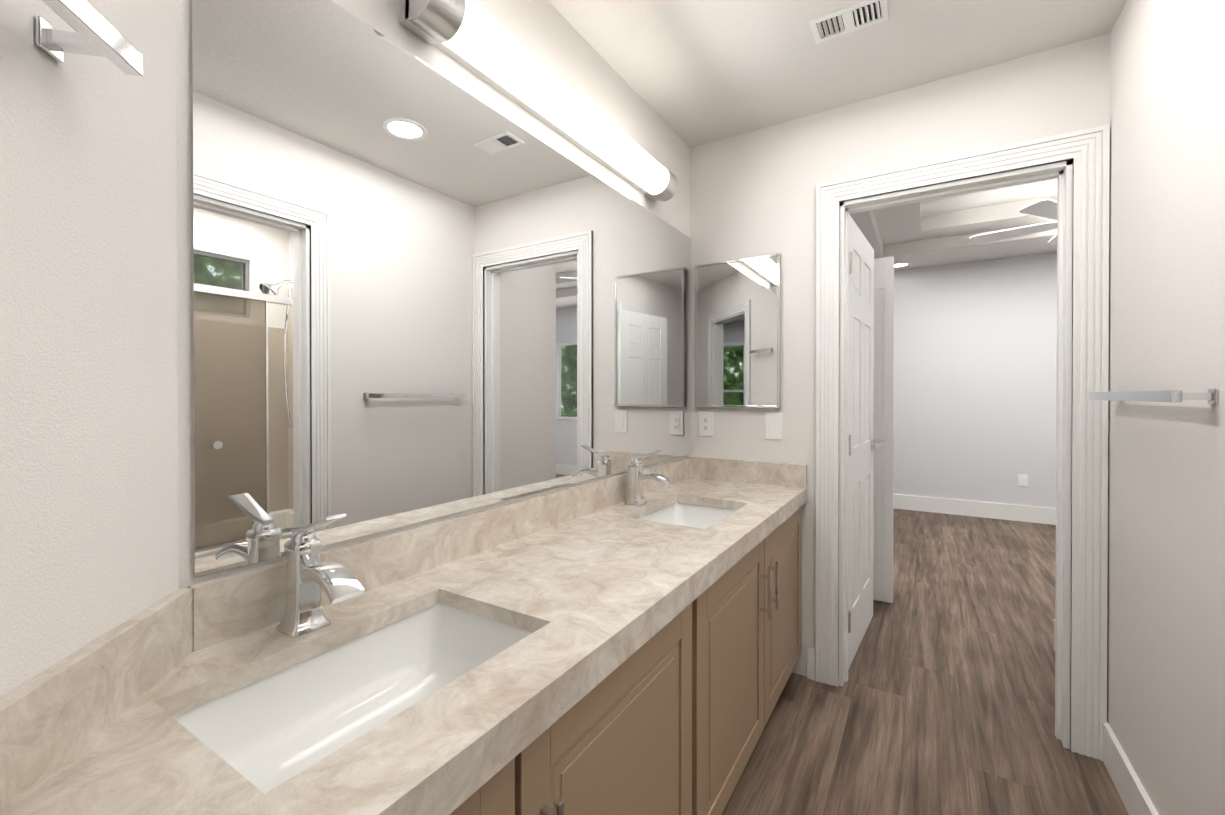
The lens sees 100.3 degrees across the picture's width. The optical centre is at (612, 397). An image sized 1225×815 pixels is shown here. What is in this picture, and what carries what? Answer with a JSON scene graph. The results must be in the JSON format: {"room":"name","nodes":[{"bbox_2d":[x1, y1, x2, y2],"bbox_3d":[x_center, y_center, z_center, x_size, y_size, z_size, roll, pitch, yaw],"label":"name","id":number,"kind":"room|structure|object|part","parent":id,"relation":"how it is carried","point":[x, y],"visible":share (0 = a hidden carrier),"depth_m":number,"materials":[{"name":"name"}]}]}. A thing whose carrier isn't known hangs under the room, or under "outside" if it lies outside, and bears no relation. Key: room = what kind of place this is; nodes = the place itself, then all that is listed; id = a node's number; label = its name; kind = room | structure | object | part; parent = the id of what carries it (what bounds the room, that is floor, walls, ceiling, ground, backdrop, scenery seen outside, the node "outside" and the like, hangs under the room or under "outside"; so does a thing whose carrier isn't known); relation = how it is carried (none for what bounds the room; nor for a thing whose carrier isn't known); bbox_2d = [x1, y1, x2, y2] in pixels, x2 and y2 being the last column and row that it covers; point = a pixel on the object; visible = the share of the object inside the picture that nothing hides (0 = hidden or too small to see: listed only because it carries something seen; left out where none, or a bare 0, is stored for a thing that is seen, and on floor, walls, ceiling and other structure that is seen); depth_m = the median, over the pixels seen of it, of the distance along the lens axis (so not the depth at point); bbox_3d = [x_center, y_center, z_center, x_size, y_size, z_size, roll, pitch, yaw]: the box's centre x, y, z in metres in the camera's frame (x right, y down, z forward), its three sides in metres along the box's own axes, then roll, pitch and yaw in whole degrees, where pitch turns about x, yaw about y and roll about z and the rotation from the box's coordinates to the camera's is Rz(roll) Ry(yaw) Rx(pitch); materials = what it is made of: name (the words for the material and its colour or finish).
{"room":"bathroom","nodes":[
{"label":"bathroom","id":0,"kind":"room"},
{"bbox_2d":[0,0,178,698],"bbox_3d":[-0.489,0.009,-0.271,0.120,2.440,2.470,0,0,-13],"label":"wall","id":1,"kind":"structure","parent":0,"point":[89,554],"depth_m":0.62,"materials":[{"name":"white paint"}]},
{"bbox_2d":[35,0,142,75],"bbox_3d":[-0.562,-0.395,0.460,0.073,0.032,0.290,0,0,-13],"label":"towel rail","id":2,"kind":"object","parent":1,"relation":"attached to","point":[98,34],"visible":1,"depth_m":0.56,"materials":[{"name":"silver metal"}]},
{"bbox_2d":[176,0,285,588],"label":"wall mirror","id":3,"kind":"object","parent":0,"point":[183,7],"depth_m":0.81,"materials":[{"name":"white paint"}]},
{"bbox_2d":[191,0,690,577],"bbox_3d":[-0.141,-0.247,1.658,0.006,1.058,1.993,0,0,32],"label":"mirror","id":4,"kind":"object","parent":3,"relation":"attached to","point":[423,290],"visible":1,"depth_m":1.10,"materials":[{"name":"silver metal"}]},
{"bbox_2d":[331,0,689,236],"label":"wall","id":5,"kind":"structure","parent":0,"point":[552,40],"depth_m":1.66,"materials":[{"name":"white paint"}]},
{"bbox_2d":[399,0,677,201],"bbox_3d":[-0.100,-0.881,1.620,0.117,0.120,1.225,0,0,32],"label":"sconce","id":6,"kind":"object","parent":5,"relation":"attached to","point":[472,37],"visible":1,"depth_m":1.38,"materials":[{"name":"white metal"}]},
{"bbox_2d":[547,0,1126,147],"bbox_3d":[-0.603,-1.240,-0.508,4.900,0.060,6.399,0,0,32],"label":"ceiling","id":7,"kind":"structure","parent":0,"point":[693,73],"depth_m":1.78,"materials":[{"name":"white paint"}]},
{"bbox_2d":[809,0,888,43],"bbox_3d":[0.761,-1.216,1.646,0.220,0.010,0.120,0,0,32],"label":"ceiling vent","id":8,"kind":"object","parent":7,"relation":"in","point":[847,17],"depth_m":1.64,"materials":[{"name":"white metal"}]},
{"bbox_3d":[0.761,-1.220,1.646,0.184,0.001,0.084,0,0,32],"label":"dark ceiling air vent","id":9,"kind":"part","parent":8,"relation":"part of","materials":[{"name":"white metal"}]},
{"bbox_2d":[690,33,1109,676],"bbox_3d":[1.054,-0.004,2.165,1.754,2.440,0.120,0,0,32],"label":"wall","id":10,"kind":"structure","parent":0,"point":[752,193],"depth_m":2.22,"materials":[{"name":"white paint"}]},
{"bbox_2d":[699,411,712,435],"bbox_3d":[0.450,0.125,2.463,0.074,0.120,0.008,0,0,32],"label":"electrical outlet","id":11,"kind":"object","parent":10,"relation":"attached to","point":[705,423],"visible":1,"depth_m":2.46,"materials":[{"name":"white plastic"}]},
{"bbox_2d":[695,254,780,407],"bbox_3d":[0.575,-0.297,2.375,0.401,0.685,0.023,0,0,32],"label":"mirror","id":12,"kind":"object","parent":10,"relation":"attached to","point":[737,333],"visible":0.92,"depth_m":2.36,"materials":[{"name":"silver metal"}]},
{"bbox_2d":[765,412,781,439],"bbox_3d":[0.723,0.126,2.295,0.074,0.120,0.008,0,0,32],"label":"light switch","id":13,"kind":"object","parent":10,"relation":"attached to","point":[773,425],"visible":1,"depth_m":2.29,"materials":[{"name":"white plastic"}]},
{"bbox_2d":[848,214,883,669],"bbox_3d":[1.224,0.196,2.542,0.147,2.020,0.709,0,0,35],"label":"door","id":14,"kind":"structure","parent":10,"relation":"in","point":[861,428],"depth_m":2.50,"materials":[{"name":"white paint"}]},
{"bbox_3d":[1.050,0.198,2.256,0.012,1.670,0.040,0,0,32],"label":"far door hinges","id":15,"kind":"part","parent":14,"relation":"part of","materials":[{"name":"white wood"}]},
{"bbox_3d":[1.366,0.255,2.743,0.147,0.064,0.142,0,0,35],"label":"far door lever handle","id":16,"kind":"part","parent":14,"relation":"part of","materials":[{"name":"silver metal"}]},
{"bbox_2d":[815,124,1109,760],"bbox_3d":[1.298,0.152,2.005,0.919,2.129,0.140,0,0,32],"label":"door frame","id":17,"kind":"structure","parent":10,"relation":"attached to","point":[1087,151],"depth_m":1.80,"materials":[{"name":"white wood"}]},
{"bbox_2d":[722,508,1127,814],"bbox_3d":[1.071,1.253,0.881,6.300,0.060,10.500,0,0,32],"label":"floor","id":18,"kind":"structure","parent":0,"point":[941,701],"depth_m":2.01,"materials":[{"name":"brown wood"}]},
{"bbox_2d":[0,449,806,814],"bbox_3d":[-0.052,0.705,1.265,0.579,1.032,2.577,0,0,32],"label":"bathroom vanity","id":19,"kind":"object","parent":18,"relation":"on","point":[628,643],"visible":1,"depth_m":0.87,"materials":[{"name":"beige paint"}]},
{"bbox_2d":[276,513,364,637],"bbox_3d":[-0.490,0.294,0.857,0.172,0.206,0.064,0,0,32],"label":"faucet","id":20,"kind":"object","parent":19,"relation":"on","point":[304,616],"depth_m":0.86,"materials":[{"name":"silver metal"}]},
{"bbox_2d":[173,603,531,793],"bbox_3d":[-0.356,0.501,0.789,0.331,0.145,0.496,0,0,32],"label":"sink","id":21,"kind":"object","parent":19,"relation":"in","point":[272,724],"depth_m":0.86,"materials":[{"name":"white ceramic"}]},
{"bbox_2d":[625,449,672,505],"bbox_3d":[0.133,0.289,1.865,0.172,0.206,0.064,0,0,32],"label":"faucet","id":22,"kind":"object","parent":19,"relation":"on","point":[636,476],"depth_m":1.87,"materials":[{"name":"silver metal"}]},
{"bbox_2d":[638,502,737,528],"bbox_3d":[0.270,0.496,1.801,0.331,0.145,0.476,0,0,32],"label":"sink","id":23,"kind":"object","parent":19,"relation":"in","point":[703,515],"depth_m":2.00,"materials":[{"name":"white ceramic"}]},
{"bbox_2d":[850,179,1056,270],"bbox_3d":[2.859,-1.597,3.758,6.300,0.450,3.240,0,0,32],"label":"ceiling","id":24,"kind":"structure","parent":0,"point":[936,232],"depth_m":4.43,"materials":[{"name":"white paint"}]},
{"bbox_2d":[894,262,909,267],"bbox_3d":[2.976,-1.377,5.298,0.194,0.006,0.194,0,0,32],"label":"recessed light","id":25,"kind":"object","parent":24,"relation":"in","point":[897,265],"visible":0.73,"depth_m":5.27,"materials":[{"name":"white"}]},
{"bbox_2d":[970,199,1056,243],"bbox_3d":[3.407,-1.392,3.705,1.330,0.440,1.279,0,0,32],"label":"fan","id":26,"kind":"object","parent":24,"relation":"hanging from","point":[1045,208],"visible":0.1,"depth_m":3.85,"materials":[{"name":"white"}]},
{"bbox_2d":[893,252,1056,507],"bbox_3d":[3.743,-0.299,5.194,6.300,3.000,0.120,0,0,32],"label":"wall","id":27,"kind":"structure","parent":0,"point":[975,360],"depth_m":5.16,"materials":[{"name":"white paint"}]},
{"bbox_2d":[893,494,1055,524],"bbox_3d":[3.708,1.123,5.144,6.060,0.155,0.014,0,0,32],"label":"baseboard","id":28,"kind":"structure","parent":27,"relation":"attached to","point":[1034,514],"depth_m":5.15,"materials":[{"name":"white wood"}]},
{"bbox_2d":[1018,474,1027,485],"bbox_3d":[3.992,0.799,4.969,0.075,0.115,0.008,0,0,32],"label":"outlet","id":29,"kind":"object","parent":27,"relation":"attached to","point":[1022,479],"visible":1,"depth_m":4.97,"materials":[{"name":"white plastic"}]},
{"bbox_2d":[1107,0,1224,814],"bbox_3d":[0.795,0.006,0.192,0.120,2.440,3.749,0,0,32],"label":"wall","id":30,"kind":"structure","parent":0,"point":[1166,613],"depth_m":1.29,"materials":[{"name":"white paint"}]},
{"bbox_2d":[1054,619,1054,651],"bbox_3d":[1.937,1.141,2.142,0.014,0.150,0.720,0,0,32],"label":"baseboard","id":31,"kind":"structure","parent":30,"relation":"attached to","point":[1054,619],"depth_m":2.45,"materials":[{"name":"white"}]},
{"bbox_2d":[1103,722,1157,814],"bbox_3d":[1.415,1.155,1.328,0.014,0.130,0.935,0,0,32],"label":"baseboard","id":32,"kind":"structure","parent":30,"relation":"attached to","point":[1132,793],"depth_m":1.53,"materials":[{"name":"white wood"}]},
{"bbox_2d":[1089,389,1217,403],"bbox_3d":[1.399,-0.005,1.354,0.073,0.032,0.660,0,0,32],"label":"towel rail","id":33,"kind":"object","parent":30,"relation":"attached to","point":[1211,396],"visible":1,"depth_m":1.17,"materials":[{"name":"silver metal"}]},
{"bbox_3d":[1.125,-0.077,2.733,0.135,2.580,0.921,0,0,32],"label":"wall","id":34,"kind":"structure","parent":0,"visible":0},
{"bbox_2d":[873,256,893,602],"bbox_3d":[1.555,0.189,3.060,0.225,2.030,0.035,0,0,32],"label":"closet door leaf","id":35,"kind":"structure","parent":34,"relation":"in","point":[883,425],"depth_m":3.01,"materials":[{"name":"white paint"}]}
]}

